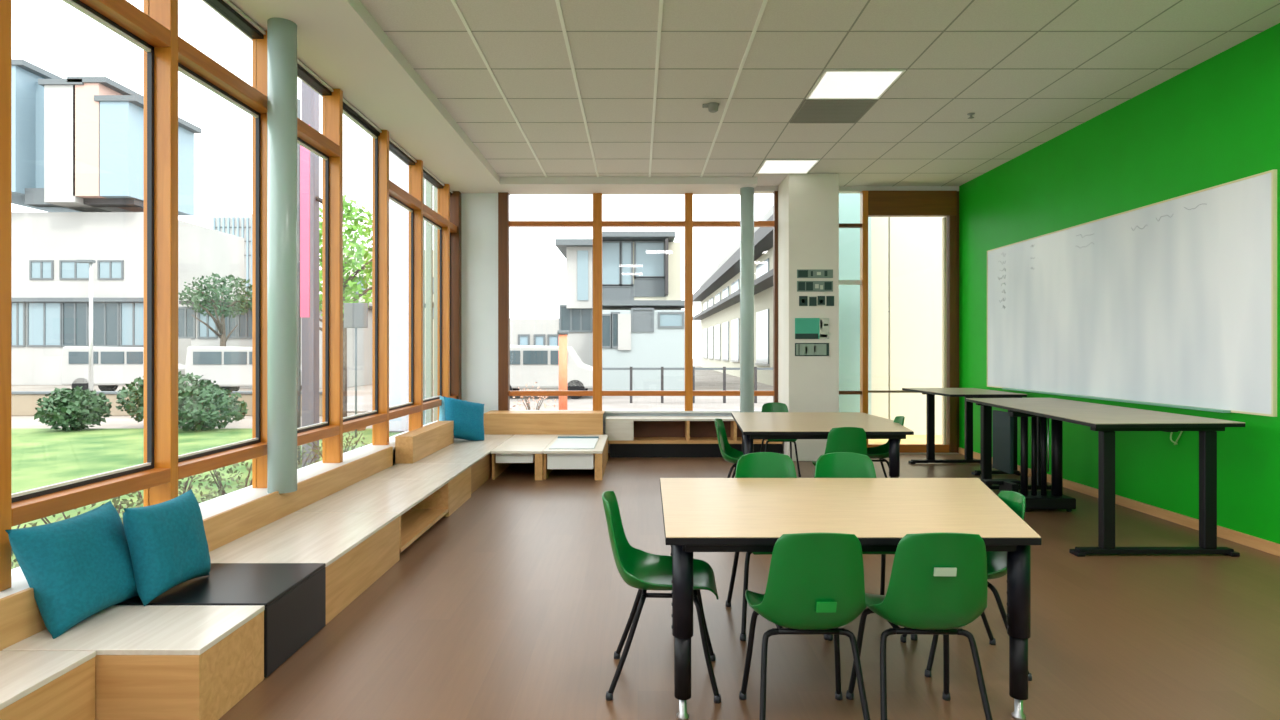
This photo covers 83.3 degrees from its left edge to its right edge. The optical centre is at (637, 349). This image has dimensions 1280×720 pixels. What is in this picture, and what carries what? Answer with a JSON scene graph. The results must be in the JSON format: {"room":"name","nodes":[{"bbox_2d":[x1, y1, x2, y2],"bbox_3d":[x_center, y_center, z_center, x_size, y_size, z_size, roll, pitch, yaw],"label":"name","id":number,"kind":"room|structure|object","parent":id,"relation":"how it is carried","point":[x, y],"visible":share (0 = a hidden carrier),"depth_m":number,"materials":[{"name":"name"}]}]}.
{"room":"classroom","nodes":[
{"label":"classroom","id":0,"kind":"room"},
{"bbox_2d":[11,420,437,571],"bbox_3d":[-2.695,1.215,3.550,0.150,0.490,13.500,0,0,0],"label":"wall","id":1,"kind":"structure","parent":0,"point":[17,568],"depth_m":5.89,"materials":[{"name":"white paint"}]},
{"bbox_2d":[0,421,436,598],"bbox_3d":[-2.567,0.975,3.500,0.285,0.030,13.400,0,0,0],"label":"trim","id":2,"kind":"structure","parent":1,"relation":"attached to","point":[19,582],"depth_m":4.75,"materials":[{"name":"white paint"}]},
{"bbox_2d":[267,18,296,493],"bbox_3d":[-2.420,-0.630,4.900,0.184,3.180,0.184,0,0,0],"label":"column","id":3,"kind":"structure","parent":2,"relation":"on","point":[281,32],"depth_m":4.82,"materials":[{"name":"grey metal"}]},
{"bbox_2d":[0,0,460,591],"bbox_3d":[-2.590,-0.630,3.500,0.180,3.180,13.400,0,0,0],"label":"window","id":4,"kind":"structure","parent":1,"relation":"in","point":[154,30],"depth_m":4.42,"materials":[{"name":"brown wood"}]},
{"bbox_2d":[202,0,505,192],"bbox_3d":[-2.310,-2.345,3.550,0.920,0.250,13.500,0,0,0],"label":"ceiling","id":5,"kind":"structure","parent":0,"point":[340,42],"depth_m":5.95,"materials":[{"name":"white paint"}]},
{"bbox_2d":[461,186,958,412],"bbox_3d":[0.900,-0.480,10.275,7.300,3.880,0.150,0,0,0],"label":"wall","id":6,"kind":"structure","parent":0,"point":[479,211],"depth_m":10.20,"materials":[{"name":"white paint"}]},
{"bbox_2d":[500,177,756,194],"bbox_3d":[-0.125,-2.270,9.975,3.450,0.100,0.650,0,0,0],"label":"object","id":7,"kind":"structure","parent":6,"relation":"attached to","point":[512,185],"depth_m":9.72,"materials":[{"name":"white paint"}]},
{"bbox_2d":[498,191,777,410],"bbox_3d":[0.040,-0.695,10.210,4.020,3.110,0.140,0,0,0],"label":"window","id":8,"kind":"structure","parent":6,"relation":"in","point":[504,223],"depth_m":10.18,"materials":[{"name":"brown wood"}]},
{"bbox_2d":[603,413,731,452],"bbox_3d":[0.040,1.175,10.275,4.020,0.570,0.150,0,0,0],"label":"sill","id":9,"kind":"structure","parent":6,"relation":"attached to","point":[605,415],"depth_m":10.20,"materials":[{"name":"white paint"}]},
{"bbox_2d":[604,410,761,412],"bbox_3d":[0.040,0.875,10.230,4.020,0.030,0.180,0,0,0],"label":"trim","id":10,"kind":"structure","parent":6,"relation":"attached to","point":[606,411],"depth_m":10.14,"materials":[{"name":"white paint"}]},
{"bbox_2d":[839,191,867,447],"bbox_3d":[2.935,-0.395,10.220,0.630,3.710,0.120,0,0,0],"label":"window","id":11,"kind":"structure","parent":6,"relation":"in","point":[863,225],"depth_m":10.16,"materials":[{"name":"brown wood"}]},
{"bbox_2d":[868,191,958,453],"bbox_3d":[3.835,-0.395,10.180,1.330,3.710,0.200,0,0,0],"label":"door","id":12,"kind":"structure","parent":6,"relation":"in","point":[880,203],"depth_m":10.16,"materials":[{"name":"brown"}]},
{"bbox_2d":[219,453,1279,719],"bbox_3d":[0.950,1.510,3.550,7.300,0.100,13.500,0,0,0],"label":"floor","id":13,"kind":"structure","parent":0,"point":[515,604],"depth_m":3.68,"materials":[{"name":"brown wood"}]},
{"bbox_2d":[0,651,95,719],"bbox_3d":[-2.219,1.295,1.956,0.363,0.330,1.504,0,0,0],"label":"module","id":14,"kind":"object","parent":13,"relation":"on","point":[34,685],"visible":1,"depth_m":2.56,"materials":[{"name":"brown wood"}]},
{"bbox_2d":[2,605,264,719],"bbox_3d":[-2.026,1.295,2.952,0.748,0.330,0.472,0,0,0],"label":"module","id":15,"kind":"object","parent":13,"relation":"on","point":[153,662],"visible":0.72,"depth_m":2.79,"materials":[{"name":"brown wood"}]},
{"bbox_2d":[5,501,138,638],"bbox_3d":[-2.374,0.920,3.090,0.275,0.432,0.559,0,0,4],"label":"throw pillow","id":16,"kind":"object","parent":15,"relation":"on","point":[78,567],"visible":0.91,"depth_m":2.96,"materials":[{"name":"teal fabric"}]},
{"bbox_2d":[0,447,392,650],"bbox_3d":[-2.413,1.202,4.125,0.025,0.515,5.850,0,0,0],"label":"bench backrest","id":17,"kind":"object","parent":13,"relation":"on","point":[20,616],"visible":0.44,"depth_m":4.48,"materials":[{"name":"brown wood"}]},
{"bbox_2d":[115,563,325,677],"bbox_3d":[-2.023,1.292,3.498,0.753,0.336,0.611,0,0,0],"label":"module","id":18,"kind":"object","parent":13,"relation":"on","point":[293,595],"visible":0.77,"depth_m":3.44,"materials":[{"name":"black wood"}]},
{"bbox_2d":[123,489,210,605],"bbox_3d":[-2.200,0.910,3.380,0.217,0.429,0.444,0,0,6],"label":"throw pillow","id":19,"kind":"object","parent":18,"relation":"on","point":[167,541],"visible":1,"depth_m":3.26,"materials":[{"name":"teal fabric"}]},
{"bbox_2d":[209,513,399,623],"bbox_3d":[-2.026,1.295,4.406,0.748,0.330,1.190,0,0,0],"label":"module","id":20,"kind":"object","parent":13,"relation":"on","point":[356,549],"visible":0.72,"depth_m":4.31,"materials":[{"name":"brown wood"}]},
{"bbox_2d":[293,479,448,552],"bbox_3d":[-2.026,1.295,5.654,0.748,0.330,1.291,0,0,0],"label":"bench","id":21,"kind":"object","parent":13,"relation":"on","point":[420,503],"visible":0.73,"depth_m":5.67,"materials":[{"name":"brown wood"}]},
{"bbox_2d":[365,464,470,516],"bbox_3d":[-2.026,1.295,6.727,0.748,0.330,0.838,0,0,0],"label":"module","id":22,"kind":"object","parent":13,"relation":"on","point":[459,475],"visible":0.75,"depth_m":6.70,"materials":[{"name":"brown wood"}]},
{"bbox_2d":[413,435,513,493],"bbox_3d":[-2.026,1.295,8.392,0.748,0.330,2.476,0,0,0],"label":"bench corner","id":23,"kind":"object","parent":13,"relation":"on","point":[478,454],"visible":0.44,"depth_m":7.90,"materials":[{"name":"brown wood"}]},
{"bbox_2d":[395,421,453,463],"bbox_3d":[-2.328,0.995,7.955,0.175,0.270,1.590,0,0,0],"label":"box","id":24,"kind":"object","parent":23,"relation":"on","point":[412,446],"visible":1,"depth_m":7.55,"materials":[{"name":"brown wood"}]},
{"bbox_2d":[439,396,465,420],"bbox_3d":[-2.420,0.840,9.400,0.189,0.510,0.512,0,0,41],"label":"throw pillow","id":25,"kind":"object","parent":23,"relation":"on","point":[442,408],"visible":0.14,"depth_m":9.25,"materials":[{"name":"blue fabric"}]},
{"bbox_2d":[444,396,483,440],"bbox_3d":[-2.170,0.875,9.000,0.657,0.602,0.371,0,0,-36],"label":"throw pillow","id":26,"kind":"object","parent":23,"relation":"on","point":[468,417],"visible":0.88,"depth_m":8.91,"materials":[{"name":"blue fabric"}]},
{"bbox_2d":[491,435,556,479],"bbox_3d":[-1.359,1.295,8.840,0.577,0.330,1.580,0,0,0],"label":"bench","id":27,"kind":"object","parent":13,"relation":"on","point":[518,448],"visible":0.88,"depth_m":8.17,"materials":[{"name":"brown wood"}]},
{"bbox_2d":[484,410,604,434],"bbox_3d":[-1.270,1.155,9.882,1.600,0.610,0.496,0,0,0],"label":"bench backrest","id":28,"kind":"object","parent":13,"relation":"on","point":[496,422],"visible":0.52,"depth_m":9.63,"materials":[{"name":"brown wood"}]},
{"bbox_2d":[543,435,607,479],"bbox_3d":[-0.733,1.281,8.840,0.666,0.358,1.580,0,0,0],"label":"bench","id":29,"kind":"object","parent":13,"relation":"on","point":[565,451],"visible":1,"depth_m":8.10,"materials":[{"name":"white wood"}]},
{"bbox_2d":[602,491,720,703],"bbox_3d":[0.098,1.049,3.201,0.516,0.821,0.432,0,0,3],"label":"chair","id":30,"kind":"object","parent":13,"relation":"on","point":[644,571],"visible":0.94,"depth_m":3.23,"materials":[{"name":"green plastic"}]},
{"bbox_2d":[605,416,782,456],"bbox_3d":[0.760,1.195,9.935,2.400,0.530,0.390,0,0,0],"label":"storage bench","id":31,"kind":"object","parent":13,"relation":"on","point":[628,436],"visible":0.62,"depth_m":9.78,"materials":[{"name":"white wood"}]},
{"bbox_2d":[740,187,753,411],"bbox_3d":[1.500,-0.645,9.900,0.190,3.150,0.190,0,0,0],"label":"column","id":32,"kind":"structure","parent":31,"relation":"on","point":[746,193],"depth_m":9.82,"materials":[{"name":"grey metal"}]},
{"bbox_2d":[714,418,742,477],"bbox_3d":[0.964,1.049,6.628,0.516,0.821,0.432,0,0,17],"label":"chair","id":33,"kind":"object","parent":13,"relation":"on","point":[731,455],"visible":0.48,"depth_m":6.76,"materials":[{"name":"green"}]},
{"bbox_2d":[725,452,827,640],"bbox_3d":[0.734,1.025,3.889,0.457,0.871,0.547,0,0,-2],"label":"chair","id":34,"kind":"object","parent":13,"relation":"on","point":[758,464],"visible":0.25,"depth_m":4.12,"materials":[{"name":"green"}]},
{"bbox_2d":[760,402,800,476],"bbox_3d":[1.660,1.049,8.527,0.432,0.821,0.516,0,0,0],"label":"chair","id":35,"kind":"object","parent":13,"relation":"on","point":[773,406],"visible":0.38,"depth_m":8.65,"materials":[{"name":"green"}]},
{"bbox_2d":[739,532,869,719],"bbox_3d":[0.640,1.049,2.773,0.432,0.821,0.516,0,0,0],"label":"chair","id":36,"kind":"object","parent":13,"relation":"on","point":[816,585],"visible":1,"depth_m":2.57,"materials":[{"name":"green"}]},
{"bbox_2d":[731,412,913,477],"bbox_3d":[1.762,1.087,7.285,1.678,0.746,1.934,0,0,0],"label":"table","id":37,"kind":"object","parent":13,"relation":"on","point":[752,425],"visible":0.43,"depth_m":6.72,"materials":[{"name":"beige laminate"}]},
{"bbox_2d":[812,427,866,475],"bbox_3d":[1.750,1.049,6.233,0.432,0.821,0.516,0,0,0],"label":"chair","id":38,"kind":"object","parent":13,"relation":"on","point":[840,439],"visible":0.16,"depth_m":6.01,"materials":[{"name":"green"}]},
{"bbox_2d":[660,478,1041,719],"bbox_3d":[1.003,1.087,3.385,1.796,0.746,1.272,0,0,0],"label":"table","id":39,"kind":"object","parent":13,"relation":"on","point":[700,514],"visible":0.84,"depth_m":3.02,"materials":[{"name":"beige laminate"}]},
{"bbox_2d":[814,452,917,640],"bbox_3d":[1.180,1.025,3.889,0.457,0.871,0.547,0,0,0],"label":"chair","id":40,"kind":"object","parent":13,"relation":"on","point":[836,464],"visible":0.23,"depth_m":4.12,"materials":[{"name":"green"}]},
{"bbox_2d":[867,416,904,477],"bbox_3d":[2.307,1.049,6.977,0.516,0.821,0.432,0,0,6],"label":"chair","id":41,"kind":"object","parent":13,"relation":"on","point":[880,452],"visible":0.35,"depth_m":7.08,"materials":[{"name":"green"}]},
{"bbox_2d":[846,532,992,719],"bbox_3d":[1.084,1.049,2.773,0.432,0.821,0.516,0,0,1],"label":"chair","id":42,"kind":"object","parent":13,"relation":"on","point":[937,585],"visible":0.98,"depth_m":2.58,"materials":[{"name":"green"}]},
{"bbox_2d":[902,388,1026,475],"bbox_3d":[3.985,0.983,8.925,0.990,0.955,1.350,0,0,0],"label":"desk","id":43,"kind":"object","parent":13,"relation":"on","point":[931,392],"visible":0.73,"depth_m":9.22,"materials":[{"name":"grey laminate"}]},
{"bbox_2d":[900,491,1031,680],"bbox_3d":[1.546,1.066,3.398,0.495,0.788,0.414,0,0,5],"label":"chair","id":44,"kind":"object","parent":13,"relation":"on","point":[996,560],"visible":0.29,"depth_m":3.36,"materials":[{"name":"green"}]},
{"bbox_2d":[981,410,1075,511],"bbox_3d":[3.605,1.012,6.700,0.650,0.894,0.500,0,0,0],"label":"stand","id":45,"kind":"object","parent":13,"relation":"on","point":[1002,422],"visible":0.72,"depth_m":6.58,"materials":[{"name":"black metal"}]},
{"bbox_2d":[966,398,1244,556],"bbox_3d":[3.755,0.985,6.362,1.175,0.950,2.785,0,0,3],"label":"desk","id":46,"kind":"object","parent":13,"relation":"on","point":[1104,419],"visible":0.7,"depth_m":5.11,"materials":[{"name":"grey laminate"}]},
{"bbox_2d":[778,174,838,460],"bbox_3d":[2.310,-0.430,9.820,0.660,3.780,0.720,0,0,0],"label":"column","id":47,"kind":"structure","parent":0,"point":[808,204],"depth_m":9.46,"materials":[{"name":"beige paint"}]},
{"bbox_2d":[795,318,828,338],"bbox_3d":[2.284,-0.282,9.450,0.446,0.276,0.017,0,0,0],"label":"wall sign","id":48,"kind":"object","parent":47,"relation":"attached to","point":[805,328],"visible":1,"depth_m":9.45,"materials":[{"name":"teal plastic"}]},
{"bbox_2d":[795,343,828,355],"bbox_3d":[2.284,-0.007,9.450,0.446,0.171,0.017,0,0,0],"label":"wall sign","id":49,"kind":"object","parent":47,"relation":"attached to","point":[801,349],"visible":1,"depth_m":9.44,"materials":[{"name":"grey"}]},
{"bbox_2d":[797,281,832,291],"bbox_3d":[2.323,-0.837,9.450,0.472,0.138,0.017,0,0,0],"label":"wall sign","id":50,"kind":"object","parent":47,"relation":"attached to","point":[802,286],"visible":1,"depth_m":9.44,"materials":[{"name":"grey"}]},
{"bbox_2d":[797,269,832,277],"bbox_3d":[2.323,-1.001,9.450,0.472,0.112,0.017,0,0,0],"label":"wall sign","id":51,"kind":"object","parent":47,"relation":"attached to","point":[801,273],"visible":1,"depth_m":9.45,"materials":[{"name":"grey"}]},
{"bbox_2d":[799,296,833,305],"bbox_3d":[2.343,-0.643,9.450,0.459,0.131,0.017,0,0,0],"label":"wall sign","id":52,"kind":"object","parent":47,"relation":"attached to","point":[803,300],"visible":1,"depth_m":9.44,"materials":[{"name":"grey plastic"}]},
{"bbox_2d":[359,0,1279,185],"bbox_3d":[1.350,-2.380,3.550,6.400,0.120,13.500,0,0,0],"label":"ceiling","id":53,"kind":"structure","parent":0,"point":[523,64],"depth_m":6.02,"materials":[{"name":"tile"}]},
{"bbox_2d":[451,0,767,176],"bbox_3d":[-0.190,-2.315,3.220,2.096,0.010,12.840,0,0,0],"label":"trim","id":54,"kind":"structure","parent":53,"relation":"attached to","point":[454,3],"depth_m":6.03,"materials":[{"name":"white metal"}]},
{"bbox_2d":[702,102,718,112],"bbox_3d":[0.690,-2.285,6.800,0.160,0.070,0.120,0,0,0],"label":"ceiling sensor","id":55,"kind":"object","parent":53,"relation":"attached to","point":[712,107],"visible":1,"depth_m":6.77,"materials":[{"name":"grey plastic"}]},
{"bbox_2d":[756,159,819,173],"bbox_3d":[1.880,-2.314,9.090,0.670,0.012,0.680,0,0,0],"label":"recessed light","id":56,"kind":"object","parent":53,"relation":"in","point":[769,166],"visible":1,"depth_m":9.07,"materials":[{"name":"white plastic"}]},
{"bbox_2d":[384,0,1279,185],"bbox_3d":[1.350,-2.319,3.500,6.400,0.002,13.400,0,0,0],"label":"trim","id":57,"kind":"structure","parent":53,"relation":"attached to","point":[972,1],"depth_m":7.33,"materials":[{"name":"white metal"}]},
{"bbox_2d":[790,99,877,122],"bbox_3d":[1.880,-2.314,6.990,0.670,0.012,0.680,0,0,0],"label":"ceiling vent","id":58,"kind":"object","parent":53,"relation":"in","point":[810,110],"visible":1,"depth_m":6.94,"materials":[{"name":"grey metal"}]},
{"bbox_2d":[806,69,905,98],"bbox_3d":[1.880,-2.314,6.290,0.670,0.012,0.680,0,0,0],"label":"recessed light","id":59,"kind":"object","parent":53,"relation":"in","point":[832,83],"visible":1,"depth_m":6.24,"materials":[{"name":"white plastic"}]},
{"bbox_2d":[957,191,958,452],"bbox_3d":[4.525,-0.395,10.275,0.050,3.710,0.150,0,0,0],"label":"wall","id":60,"kind":"structure","parent":0,"point":[957,191],"depth_m":10.20,"materials":[{"name":"paint"}]},
{"bbox_2d":[959,23,1279,543],"bbox_3d":[4.625,-0.480,3.600,0.150,3.880,13.600,0,0,0],"label":"wall","id":61,"kind":"structure","parent":0,"point":[1215,122],"depth_m":6.33,"materials":[{"name":"green paint"}]},
{"bbox_2d":[958,447,1279,556],"bbox_3d":[4.540,1.417,3.490,0.020,0.085,13.380,0,0,0],"label":"baseboard","id":62,"kind":"structure","parent":61,"relation":"attached to","point":[1254,542],"depth_m":6.10,"materials":[{"name":"brown wood"}]},
{"bbox_2d":[987,169,1276,416],"bbox_3d":[4.505,-0.403,7.230,0.090,1.765,4.210,0,0,0],"label":"whiteboard","id":63,"kind":"object","parent":61,"relation":"attached to","point":[1172,302],"visible":1,"depth_m":6.35,"materials":[{"name":"ceramic"}]},
{"bbox_2d":[1002,388,1230,412],"bbox_3d":[4.491,0.470,7.155,0.062,0.020,3.330,0,0,0],"label":"tray","id":64,"kind":"object","parent":63,"relation":"on","point":[1147,401],"depth_m":6.56,"materials":[{"name":"white"}]},
{"bbox_2d":[1170,431,1182,444],"bbox_3d":[4.537,0.699,6.051,0.029,0.212,0.154,0,0,0],"label":"cable","id":65,"kind":"object","parent":61,"relation":"attached to","point":[1175,443],"visible":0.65,"depth_m":6.06,"materials":[{"name":"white plastic"}]},
{"label":"outside","id":66,"kind":"structure","parent":0,"visible":0},
{"bbox_2d":[11,359,772,427],"bbox_3d":[-15.000,1.710,55.000,150.000,0.100,150.000,0,0,0],"label":"ground","id":67,"kind":"structure","parent":66,"point":[705,380],"depth_m":29.51,"materials":[{"name":"grey concrete"}]},
{"bbox_2d":[60,346,185,390],"bbox_3d":[-19.427,0.761,27.485,3.893,1.799,1.730,0,0,-6],"label":"van","id":68,"kind":"object","parent":67,"relation":"on","point":[113,367],"visible":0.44,"depth_m":26.61,"materials":[{"name":"white metal"}]},
{"bbox_2d":[11,59,243,384],"bbox_3d":[-27.956,-5.835,37.500,10.011,14.991,9.000,0,0,0],"label":"building","id":69,"kind":"structure","parent":67,"relation":"on","point":[77,143],"depth_m":33.98,"materials":[{"name":"grey"}]},
{"bbox_2d":[11,391,321,415],"bbox_3d":[-17.250,1.355,18.200,19.600,0.610,0.280,0,0,0],"label":"wall","id":70,"kind":"structure","parent":67,"relation":"on","point":[23,403],"depth_m":18.10,"materials":[{"name":"brown"}]},
{"bbox_2d":[116,371,223,421],"bbox_3d":[-9.946,1.014,15.394,2.022,1.156,2.018,0,0,0],"label":"shrub","id":71,"kind":"object","parent":67,"relation":"on","point":[136,396],"visible":0.26,"depth_m":14.97,"materials":[{"name":"green plant"}]},
{"bbox_2d":[178,273,251,346],"bbox_3d":[-16.504,-0.710,28.564,3.029,4.645,3.016,0,0,0],"label":"tree","id":72,"kind":"object","parent":67,"relation":"on","point":[223,311],"visible":0.93,"depth_m":28.21,"materials":[{"name":"green plant"}]},
{"bbox_2d":[212,214,251,297],"bbox_3d":[-44.833,-6.726,83.900,4.778,16.771,8.200,0,0,0],"label":"building","id":73,"kind":"structure","parent":67,"relation":"on","point":[240,225],"depth_m":80.00,"materials":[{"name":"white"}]},
{"bbox_2d":[185,346,301,390],"bbox_3d":[-14.239,0.761,26.485,3.893,1.799,1.730,0,0,0],"label":"van","id":74,"kind":"object","parent":67,"relation":"on","point":[230,367],"visible":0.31,"depth_m":25.65,"materials":[{"name":"white metal"}]},
{"bbox_2d":[178,298,371,388],"bbox_3d":[-16.259,-0.295,33.250,7.252,3.910,5.500,0,0,0],"label":"building","id":75,"kind":"structure","parent":67,"relation":"on","point":[189,327],"depth_m":31.00,"materials":[{"name":"grey"}]},
{"bbox_2d":[319,195,371,417],"bbox_3d":[-7.031,-1.029,16.994,2.006,5.283,2.064,0,0,24],"label":"tree","id":76,"kind":"object","parent":67,"relation":"on","point":[349,280],"visible":0.38,"depth_m":16.90,"materials":[{"name":"green plant"}]},
{"bbox_2d":[344,303,367,437],"bbox_3d":[-5.092,0.406,13.000,0.420,2.509,0.060,0,0,0],"label":"notice board","id":77,"kind":"object","parent":67,"relation":"on","point":[355,314],"visible":0.94,"depth_m":12.97,"materials":[{"name":"white metal"}]},
{"bbox_2d":[343,250,433,379],"bbox_3d":[-13.222,-1.948,43.970,7.778,7.216,8.060,0,0,0],"label":"building","id":78,"kind":"structure","parent":67,"relation":"on","point":[351,272],"depth_m":40.00,"materials":[{"name":"beige"}]},
{"bbox_2d":[389,151,408,431],"bbox_3d":[-4.628,-1.140,14.000,0.400,5.600,0.400,0,0,0],"label":"window pane","id":79,"kind":"structure","parent":67,"relation":"on","point":[398,170],"depth_m":13.84,"materials":[{"name":"grey"}]},
{"bbox_2d":[423,178,437,424],"bbox_3d":[-4.543,-1.140,16.020,0.720,5.600,0.160,0,0,0],"label":"screen panel","id":80,"kind":"object","parent":67,"relation":"on","point":[429,305],"visible":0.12,"depth_m":15.94,"materials":[{"name":"grey glass"}]},
{"bbox_2d":[511,382,556,409],"bbox_3d":[-2.173,1.166,14.996,0.994,0.997,0.955,0,0,0],"label":"shrub","id":81,"kind":"object","parent":67,"relation":"on","point":[543,397],"visible":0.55,"depth_m":15.02,"materials":[{"name":"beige plant"}]},
{"bbox_2d":[510,239,592,365],"bbox_3d":[-4.167,-1.462,33.850,5.167,6.243,8.300,0,0,0],"label":"building","id":82,"kind":"structure","parent":67,"relation":"on","point":[576,316],"depth_m":30.45,"materials":[{"name":"grey"}]},
{"bbox_2d":[557,330,568,409],"bbox_3d":[-1.875,0.585,18.000,0.280,2.150,0.280,0,0,0],"label":"bollard post","id":83,"kind":"object","parent":67,"relation":"on","point":[562,333],"visible":0.83,"depth_m":17.90,"materials":[{"name":"orange"}]},
{"bbox_2d":[602,308,684,390],"bbox_3d":[0.275,0.004,29.300,3.695,3.312,2.200,0,0,0],"label":"building","id":84,"kind":"structure","parent":67,"relation":"on","point":[635,337],"depth_m":28.30,"materials":[{"name":"grey paint"}]},
{"bbox_2d":[602,231,684,309],"bbox_3d":[0.200,-1.607,33.150,3.933,6.535,9.700,0,0,0],"label":"building","id":85,"kind":"structure","parent":67,"relation":"on","point":[641,269],"depth_m":30.48,"materials":[{"name":"beige"}]},
{"bbox_2d":[693,206,772,385],"bbox_3d":[9.750,-2.440,48.750,8.900,8.200,44.500,0,0,0],"label":"building","id":86,"kind":"structure","parent":67,"relation":"on","point":[718,294],"depth_m":44.75,"materials":[{"name":"beige"}]},
{"bbox_2d":[871,217,943,434],"bbox_3d":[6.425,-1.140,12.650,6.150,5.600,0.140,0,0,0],"label":"door","id":87,"kind":"structure","parent":67,"relation":"on","point":[906,252],"depth_m":12.58,"materials":[{"name":"beige"}]},
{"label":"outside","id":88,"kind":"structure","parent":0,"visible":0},
{"bbox_2d":[11,428,401,568],"bbox_3d":[-12.925,1.620,5.750,18.150,0.080,17.500,0,0,0],"label":"lawn","id":89,"kind":"structure","parent":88,"point":[40,457],"depth_m":11.10,"materials":[{"name":"green plant"}]},
{"bbox_2d":[33,386,111,430],"bbox_3d":[-11.124,1.158,14.195,1.237,0.924,1.249,0,0,0],"label":"shrub","id":90,"kind":"object","parent":89,"relation":"on","point":[88,408],"visible":1,"depth_m":13.97,"materials":[{"name":"green plant"}]},
{"bbox_2d":[178,386,247,430],"bbox_3d":[-8.601,1.147,14.210,1.612,0.932,1.603,0,0,29],"label":"shrub","id":91,"kind":"object","parent":89,"relation":"on","point":[193,409],"visible":0.83,"depth_m":13.99,"materials":[{"name":"green plant"}]},
{"bbox_2d":[297,99,309,467],"bbox_3d":[-4.005,-0.690,8.600,0.168,4.600,0.060,0,0,0],"label":"banner pole","id":92,"kind":"object","parent":89,"relation":"on","point":[303,154],"visible":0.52,"depth_m":8.59,"materials":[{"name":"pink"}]},
{"bbox_2d":[302,81,321,466],"bbox_3d":[-4.296,-0.990,9.500,0.681,5.200,0.280,0,0,0],"label":"window pane","id":93,"kind":"object","parent":89,"relation":"on","point":[310,98],"visible":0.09,"depth_m":9.42,"materials":[{"name":"grey"}]},
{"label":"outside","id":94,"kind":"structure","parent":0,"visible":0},
{"bbox_3d":[-3.325,1.610,6.500,1.050,0.100,19.000,0,0,0],"label":"path","id":95,"kind":"object","parent":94,"visible":0},
{"bbox_2d":[11,524,25,567],"bbox_3d":[-3.449,1.204,3.708,0.750,0.730,0.737,0,0,0],"label":"shrub","id":96,"kind":"object","parent":95,"relation":"on","point":[14,560],"visible":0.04,"depth_m":3.88,"materials":[{"name":"green plant"}]},
{"bbox_2d":[28,492,142,526],"bbox_3d":[-3.288,1.212,4.399,0.746,0.706,0.763,0,0,0],"label":"shrub","id":97,"kind":"object","parent":95,"relation":"on","point":[115,502],"visible":0.08,"depth_m":4.42,"materials":[{"name":"green plant"}]},
{"bbox_2d":[114,473,219,525],"bbox_3d":[-3.409,1.211,5.203,0.741,0.707,0.722,0,0,0],"label":"shrub","id":98,"kind":"object","parent":95,"relation":"on","point":[139,496],"visible":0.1,"depth_m":5.23,"materials":[{"name":"green plant"}]},
{"bbox_2d":[187,461,251,499],"bbox_3d":[-3.343,1.203,6.003,0.782,0.723,0.747,0,0,0],"label":"shrub","id":99,"kind":"object","parent":95,"relation":"on","point":[221,491],"visible":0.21,"depth_m":5.93,"materials":[{"name":"green plant"}]},
{"bbox_2d":[244,443,321,482],"bbox_3d":[-3.390,1.209,6.987,0.739,0.711,0.752,0,0,0],"label":"shrub","id":100,"kind":"object","parent":95,"relation":"on","point":[319,447],"visible":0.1,"depth_m":7.07,"materials":[{"name":"green plant"}]},
{"bbox_2d":[299,431,367,461],"bbox_3d":[-3.346,1.208,8.000,0.746,0.715,0.778,0,0,0],"label":"shrub","id":101,"kind":"object","parent":95,"relation":"on","point":[352,437],"visible":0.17,"depth_m":8.04,"materials":[{"name":"green plant"}]},
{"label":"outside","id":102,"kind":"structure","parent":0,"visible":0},
{"bbox_2d":[347,395,772,412],"bbox_3d":[0.000,1.640,22.500,80.000,0.040,7.000,0,0,0],"label":"road","id":103,"kind":"structure","parent":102,"point":[364,402],"depth_m":21.80,"materials":[{"name":"grey asphalt"}]},
{"bbox_2d":[77,260,95,390],"bbox_3d":[-15.329,-0.420,20.000,0.430,4.160,0.140,0,0,0],"label":"lamp post","id":104,"kind":"object","parent":103,"relation":"on","point":[90,262],"visible":0.93,"depth_m":19.96,"materials":[{"name":"silver metal"}]},
{"bbox_2d":[510,345,592,398],"bbox_3d":[-3.270,0.721,24.485,3.893,1.799,1.730,0,0,0],"label":"van","id":105,"kind":"object","parent":103,"relation":"on","point":[531,364],"visible":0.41,"depth_m":23.65,"materials":[{"name":"white metal"}]},
{"bbox_2d":[602,367,772,402],"bbox_3d":[1.700,1.085,22.000,5.800,1.150,0.080,0,0,0],"label":"railing","id":106,"kind":"object","parent":103,"relation":"on","point":[662,369],"visible":0.36,"depth_m":21.96,"materials":[{"name":"grey metal"}]},
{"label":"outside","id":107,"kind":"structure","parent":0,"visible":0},
{"bbox_2d":[868,435,941,443],"bbox_3d":[5.650,1.570,13.200,6.700,0.180,5.600,0,0,0],"label":"terrace","id":108,"kind":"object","parent":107,"point":[910,439],"depth_m":11.78,"materials":[{"name":"beige concrete"}]},
{"bbox_2d":[839,193,870,414],"bbox_3d":[3.485,-1.070,12.195,0.970,5.360,0.070,0,0,0],"label":"glass screen","id":109,"kind":"object","parent":108,"relation":"on","point":[849,203],"visible":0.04,"depth_m":12.19,"materials":[{"name":"grey"}]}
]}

